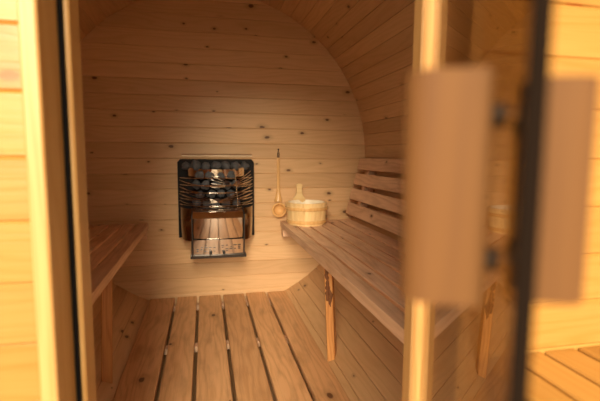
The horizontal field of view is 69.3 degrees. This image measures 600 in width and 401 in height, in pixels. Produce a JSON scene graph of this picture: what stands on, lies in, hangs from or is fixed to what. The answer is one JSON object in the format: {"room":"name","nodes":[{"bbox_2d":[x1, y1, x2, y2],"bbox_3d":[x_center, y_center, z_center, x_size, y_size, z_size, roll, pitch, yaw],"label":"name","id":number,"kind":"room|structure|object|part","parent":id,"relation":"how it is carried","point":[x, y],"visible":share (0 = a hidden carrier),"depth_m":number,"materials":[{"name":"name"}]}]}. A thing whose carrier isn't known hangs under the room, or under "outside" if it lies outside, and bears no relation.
{"room":"spa","nodes":[
{"label":"spa","id":0,"kind":"room"},
{"bbox_2d":[79,28,116,319],"bbox_3d":[-1.089,-0.087,1.408,0.436,1.557,2.500,-1,6,-12],"label":"wall","id":1,"kind":"structure","parent":0,"point":[96,307],"depth_m":2.31,"materials":[{"name":"brown wood"}]},
{"bbox_2d":[78,0,358,39],"bbox_3d":[-0.302,-1.019,1.482,1.449,0.348,2.500,-1,6,-12],"label":"ceiling","id":2,"kind":"structure","parent":0,"point":[318,17],"depth_m":2.45,"materials":[{"name":"brown wood"}]},
{"bbox_2d":[80,0,364,309],"bbox_3d":[-0.540,-0.279,2.755,2.024,2.000,0.040,-1,6,-12],"label":"wall","id":3,"kind":"structure","parent":0,"point":[163,80],"depth_m":2.71,"materials":[{"name":"brown wood"}]},
{"bbox_2d":[177,154,253,258],"bbox_3d":[-0.495,0.019,2.600,0.466,0.595,0.340,-1,6,-12],"label":"heater","id":4,"kind":"object","parent":3,"relation":"attached to","point":[222,231],"visible":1,"depth_m":2.52,"materials":[{"name":"metal"}]},
{"bbox_2d":[182,162,190,169],"bbox_3d":[-0.684,-0.209,2.613,0.052,0.050,0.050,1,6,5],"label":"stone","id":5,"kind":"object","parent":4,"relation":"in","point":[185,165],"visible":0.98,"depth_m":2.60,"materials":[{"name":"grey stone"}]},
{"bbox_2d":[192,160,200,170],"bbox_3d":[-0.606,-0.204,2.538,0.050,0.061,0.049,-3,7,-25],"label":"stone","id":6,"kind":"object","parent":4,"relation":"in","point":[196,165],"visible":1,"depth_m":2.52,"materials":[{"name":"grey stone"}]},
{"bbox_2d":[192,200,200,207],"bbox_3d":[-0.609,0.014,2.563,0.052,0.057,0.051,-4,8,-38],"label":"stone","id":7,"kind":"object","parent":4,"relation":"in","point":[193,201],"visible":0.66,"depth_m":2.54,"materials":[{"name":"grey stone"}]},
{"bbox_2d":[194,171,203,179],"bbox_3d":[-0.585,-0.148,2.534,0.051,0.051,0.059,5,8,38],"label":"stone","id":8,"kind":"object","parent":4,"relation":"in","point":[198,174],"visible":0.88,"depth_m":2.51,"materials":[{"name":"grey stone"}]},
{"bbox_2d":[195,191,204,198],"bbox_3d":[-0.588,-0.036,2.549,0.049,0.047,0.052,2,6,17],"label":"stone","id":9,"kind":"object","parent":4,"relation":"in","point":[201,193],"visible":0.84,"depth_m":2.53,"materials":[{"name":"grey stone"}]},
{"bbox_2d":[191,179,200,189],"bbox_3d":[-0.609,-0.094,2.547,0.055,0.064,0.052,-1,6,-9],"label":"stone","id":10,"kind":"object","parent":9,"relation":"on","point":[196,181],"visible":0.91,"depth_m":2.54,"materials":[{"name":"grey stone"}]},
{"bbox_2d":[200,180,208,189],"bbox_3d":[-0.554,-0.089,2.539,0.048,0.059,0.048,1,6,2],"label":"stone","id":11,"kind":"object","parent":4,"relation":"in","point":[206,182],"visible":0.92,"depth_m":2.52,"materials":[{"name":"grey stone"}]},
{"bbox_2d":[202,201,210,205],"bbox_3d":[-0.548,0.021,2.550,0.050,0.054,0.049,-4,8,-37],"label":"stone","id":12,"kind":"object","parent":4,"relation":"in","point":[203,201],"visible":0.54,"depth_m":2.53,"materials":[{"name":"grey stone"}]},
{"bbox_2d":[205,171,213,180],"bbox_3d":[-0.526,-0.143,2.533,0.055,0.056,0.052,5,8,36],"label":"stone","id":13,"kind":"object","parent":4,"relation":"in","point":[208,174],"visible":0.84,"depth_m":2.52,"materials":[{"name":"grey stone"}]},
{"bbox_2d":[202,163,209,169],"bbox_3d":[-0.547,-0.195,2.531,0.053,0.053,0.047,-5,8,-39],"label":"stone","id":14,"kind":"object","parent":13,"relation":"on","point":[205,166],"visible":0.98,"depth_m":2.51,"materials":[{"name":"grey stone"}]},
{"bbox_2d":[206,190,215,198],"bbox_3d":[-0.524,-0.038,2.554,0.060,0.053,0.054,2,6,11],"label":"stone","id":15,"kind":"object","parent":4,"relation":"in","point":[211,196],"visible":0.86,"depth_m":2.53,"materials":[{"name":"grey stone"}]},
{"bbox_2d":[211,162,220,168],"bbox_3d":[-0.491,-0.203,2.536,0.049,0.050,0.046,5,7,36],"label":"stone","id":16,"kind":"object","parent":4,"relation":"in","point":[216,165],"visible":0.99,"depth_m":2.52,"materials":[{"name":"grey stone"}]},
{"bbox_2d":[212,200,219,206],"bbox_3d":[-0.492,0.014,2.562,0.047,0.052,0.050,3,7,25],"label":"stone","id":17,"kind":"object","parent":4,"relation":"in","point":[217,204],"visible":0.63,"depth_m":2.54,"materials":[{"name":"grey stone"}]},
{"bbox_2d":[217,190,224,196],"bbox_3d":[-0.465,-0.041,2.560,0.045,0.048,0.047,1,6,9],"label":"stone","id":18,"kind":"object","parent":17,"relation":"on","point":[219,195],"visible":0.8,"depth_m":2.55,"materials":[{"name":"grey stone"}]},
{"bbox_2d":[212,181,219,189],"bbox_3d":[-0.490,-0.088,2.549,0.051,0.052,0.052,3,7,26],"label":"stone","id":19,"kind":"object","parent":4,"relation":"in","point":[215,182],"visible":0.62,"depth_m":2.53,"materials":[{"name":"grey stone"}]},
{"bbox_2d":[179,177,252,206],"bbox_3d":[-0.498,-0.052,2.610,0.452,0.176,0.188,-1,6,-12],"label":"wire basket","id":20,"kind":"object","parent":4,"relation":"on","point":[187,193],"depth_m":2.66,"materials":[{"name":"metal"}]},
{"bbox_2d":[190,238,245,258],"bbox_3d":[-0.493,0.263,2.611,0.316,0.109,0.252,-1,6,-12],"label":"tray","id":21,"kind":"object","parent":4,"relation":"on","point":[201,248],"depth_m":2.49,"materials":[{"name":"metal"}]},
{"bbox_2d":[217,172,224,179],"bbox_3d":[-0.462,-0.146,2.548,0.053,0.054,0.044,3,6,21],"label":"stone","id":22,"kind":"object","parent":4,"relation":"in","point":[220,174],"visible":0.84,"depth_m":2.53,"materials":[{"name":"grey stone"}]},
{"bbox_2d":[221,198,229,205],"bbox_3d":[-0.438,0.009,2.574,0.058,0.051,0.048,2,6,17],"label":"stone","id":23,"kind":"object","parent":4,"relation":"in","point":[225,203],"visible":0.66,"depth_m":2.56,"materials":[{"name":"grey stone"}]},
{"bbox_2d":[222,162,229,168],"bbox_3d":[-0.434,-0.202,2.552,0.048,0.050,0.047,-2,6,-20],"label":"stone","id":24,"kind":"object","parent":4,"relation":"in","point":[225,165],"visible":0.97,"depth_m":2.54,"materials":[{"name":"grey stone"}]},
{"bbox_2d":[223,181,231,189],"bbox_3d":[-0.427,-0.089,2.568,0.047,0.055,0.054,3,7,26],"label":"stone","id":25,"kind":"object","parent":4,"relation":"in","point":[228,187],"visible":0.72,"depth_m":2.55,"materials":[{"name":"grey stone"}]},
{"bbox_2d":[226,171,234,177],"bbox_3d":[-0.411,-0.151,2.567,0.052,0.055,0.053,4,7,28],"label":"stone","id":26,"kind":"object","parent":4,"relation":"in","point":[231,174],"visible":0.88,"depth_m":2.55,"materials":[{"name":"grey stone"}]},
{"bbox_2d":[227,189,234,197],"bbox_3d":[-0.410,-0.040,2.578,0.050,0.052,0.049,-5,8,-41],"label":"stone","id":27,"kind":"object","parent":4,"relation":"in","point":[230,190],"visible":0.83,"depth_m":2.56,"materials":[{"name":"grey stone"}]},
{"bbox_2d":[232,163,238,170],"bbox_3d":[-0.384,-0.201,2.581,0.046,0.048,0.047,0,6,-6],"label":"stone","id":28,"kind":"object","parent":4,"relation":"in","point":[235,166],"visible":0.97,"depth_m":2.56,"materials":[{"name":"grey stone"}]},
{"bbox_2d":[232,180,239,188],"bbox_3d":[-0.388,-0.097,2.591,0.051,0.058,0.056,5,8,40],"label":"stone","id":29,"kind":"object","parent":4,"relation":"in","point":[233,182],"visible":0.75,"depth_m":2.57,"materials":[{"name":"grey stone"}]},
{"bbox_2d":[232,199,240,206],"bbox_3d":[-0.380,0.013,2.606,0.040,0.049,0.050,5,8,39],"label":"stone","id":30,"kind":"object","parent":4,"relation":"in","point":[235,201],"visible":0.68,"depth_m":2.59,"materials":[{"name":"grey stone"}]},
{"bbox_2d":[241,161,249,169],"bbox_3d":[-0.342,-0.212,2.691,0.058,0.060,0.057,4,7,30],"label":"stone","id":31,"kind":"object","parent":4,"relation":"in","point":[244,164],"visible":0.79,"depth_m":2.67,"materials":[{"name":"grey stone"}]},
{"bbox_2d":[93,264,403,400],"bbox_3d":[-0.228,0.712,1.684,1.388,0.348,2.500,-1,6,-12],"label":"floor","id":32,"kind":"structure","parent":0,"point":[367,364],"depth_m":1.99,"materials":[{"name":"brown wood"}]},
{"bbox_2d":[89,223,147,382],"bbox_3d":[-0.954,0.485,1.715,0.464,0.487,1.900,-1,6,-12],"label":"bench","id":33,"kind":"object","parent":32,"relation":"on","point":[104,240],"visible":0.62,"depth_m":1.74,"materials":[{"name":"brown wood"}]},
{"bbox_3d":[-0.764,0.504,1.718,0.055,0.451,0.043,-2,7,-24],"label":"leg","id":34,"kind":"part","parent":33,"relation":"part of","materials":[{"name":"brown wood"}]},
{"bbox_3d":[-0.953,0.261,1.692,0.464,0.036,1.900,-1,6,-12],"label":"seat","id":35,"kind":"part","parent":33,"relation":"part of","materials":[{"name":"brown wood"}]},
{"bbox_2d":[113,291,349,400],"bbox_3d":[-0.315,0.737,1.895,0.861,0.056,1.912,-1,6,-12],"label":"duckboard","id":36,"kind":"object","parent":32,"relation":"on","point":[139,381],"visible":1,"depth_m":1.97,"materials":[{"name":"brown wood"}]},
{"bbox_2d":[280,219,404,361],"bbox_3d":[0.299,0.463,1.969,0.467,0.482,1.860,-1,6,-12],"label":"bench","id":37,"kind":"object","parent":32,"relation":"on","point":[366,262],"visible":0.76,"depth_m":1.85,"materials":[{"name":"brown wood"}]},
{"bbox_2d":[285,184,327,226],"bbox_3d":[0.040,0.023,2.684,0.267,0.240,0.267,-1,6,-12],"label":"bucket","id":38,"kind":"object","parent":37,"relation":"on","point":[300,211],"visible":1,"depth_m":2.59,"materials":[{"name":"brown wood"}]},
{"bbox_3d":[0.133,0.487,1.904,0.052,0.446,0.055,2,6,15],"label":"leg","id":39,"kind":"part","parent":37,"relation":"part of","materials":[{"name":"brown wood"}]},
{"bbox_2d":[529,346,599,400],"bbox_3d":[0.611,0.567,0.799,0.373,0.411,0.422,-1,6,-12],"label":"bench","id":40,"kind":"object","parent":32,"relation":"on","point":[567,374],"visible":0.56,"depth_m":0.87,"materials":[{"name":"brown wood"}]},
{"bbox_2d":[0,0,599,400],"bbox_3d":[-0.112,-0.071,0.817,2.024,2.000,0.050,-1,6,-12],"label":"wall","id":41,"kind":"structure","parent":0,"point":[576,24],"depth_m":0.74,"materials":[{"name":"brown wood"}]},
{"bbox_2d":[16,0,96,400],"bbox_3d":[-0.392,-0.009,0.713,0.040,1.645,0.165,-1,6,-12],"label":"door frame","id":42,"kind":"structure","parent":41,"relation":"attached to","point":[48,30],"depth_m":0.68,"materials":[{"name":"brown wood"}]},
{"bbox_2d":[402,0,433,400],"bbox_3d":[0.269,-0.021,0.858,0.067,1.645,0.165,-1,6,-12],"label":"door frame","id":43,"kind":"structure","parent":41,"relation":"attached to","point":[424,9],"depth_m":0.90,"materials":[{"name":"brown wood"}]},
{"bbox_2d":[400,0,599,400],"bbox_3d":[0.174,-0.004,0.525,0.102,1.590,0.641,2,6,13],"label":"door","id":44,"kind":"structure","parent":41,"relation":"in","point":[499,148],"depth_m":0.24,"materials":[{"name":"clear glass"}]},
{"bbox_3d":[0.177,-0.002,0.512,0.008,1.590,0.614,2,6,12],"label":"glass pane","id":45,"kind":"part","parent":44,"relation":"part of","materials":[{"name":"clear glass"}]},
{"bbox_2d":[319,0,414,241],"bbox_3d":[0.557,-0.194,1.760,0.377,1.506,2.500,-1,6,-12],"label":"wall","id":46,"kind":"structure","parent":0,"point":[371,44],"depth_m":2.40,"materials":[{"name":"brown wood"}]},
{"bbox_2d":[346,158,403,236],"bbox_3d":[0.578,0.006,1.989,0.148,0.383,1.865,-1,6,-12],"label":"backrest","id":47,"kind":"object","parent":46,"relation":"attached to","point":[369,181],"visible":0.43,"depth_m":2.46,"materials":[{"name":"brown wood"}]},
{"bbox_3d":[-0.140,-0.329,2.804,0.007,0.011,0.025,-1,6,-12],"label":"hook","id":48,"kind":"object","parent":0,"visible":0},
{"bbox_2d":[272,150,285,216],"bbox_3d":[-0.140,-0.110,2.820,0.097,0.436,0.059,-1,6,-12],"label":"ladle","id":49,"kind":"object","parent":48,"relation":"hanging from","point":[278,209],"visible":0.98,"depth_m":2.82,"materials":[{"name":"wood"}]},
{"bbox_3d":[-0.141,-0.136,2.825,0.054,0.285,0.043,-1,6,-12],"label":"handle","id":50,"kind":"part","parent":49,"relation":"part of","materials":[{"name":"brown wood"}]},
{"bbox_2d":[272,203,285,216],"bbox_3d":[-0.139,0.059,2.832,0.097,0.097,0.048,-1,6,-12],"label":"bowl","id":51,"kind":"object","parent":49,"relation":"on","point":[278,209],"depth_m":2.83,"materials":[{"name":"brown wood"}]}
]}

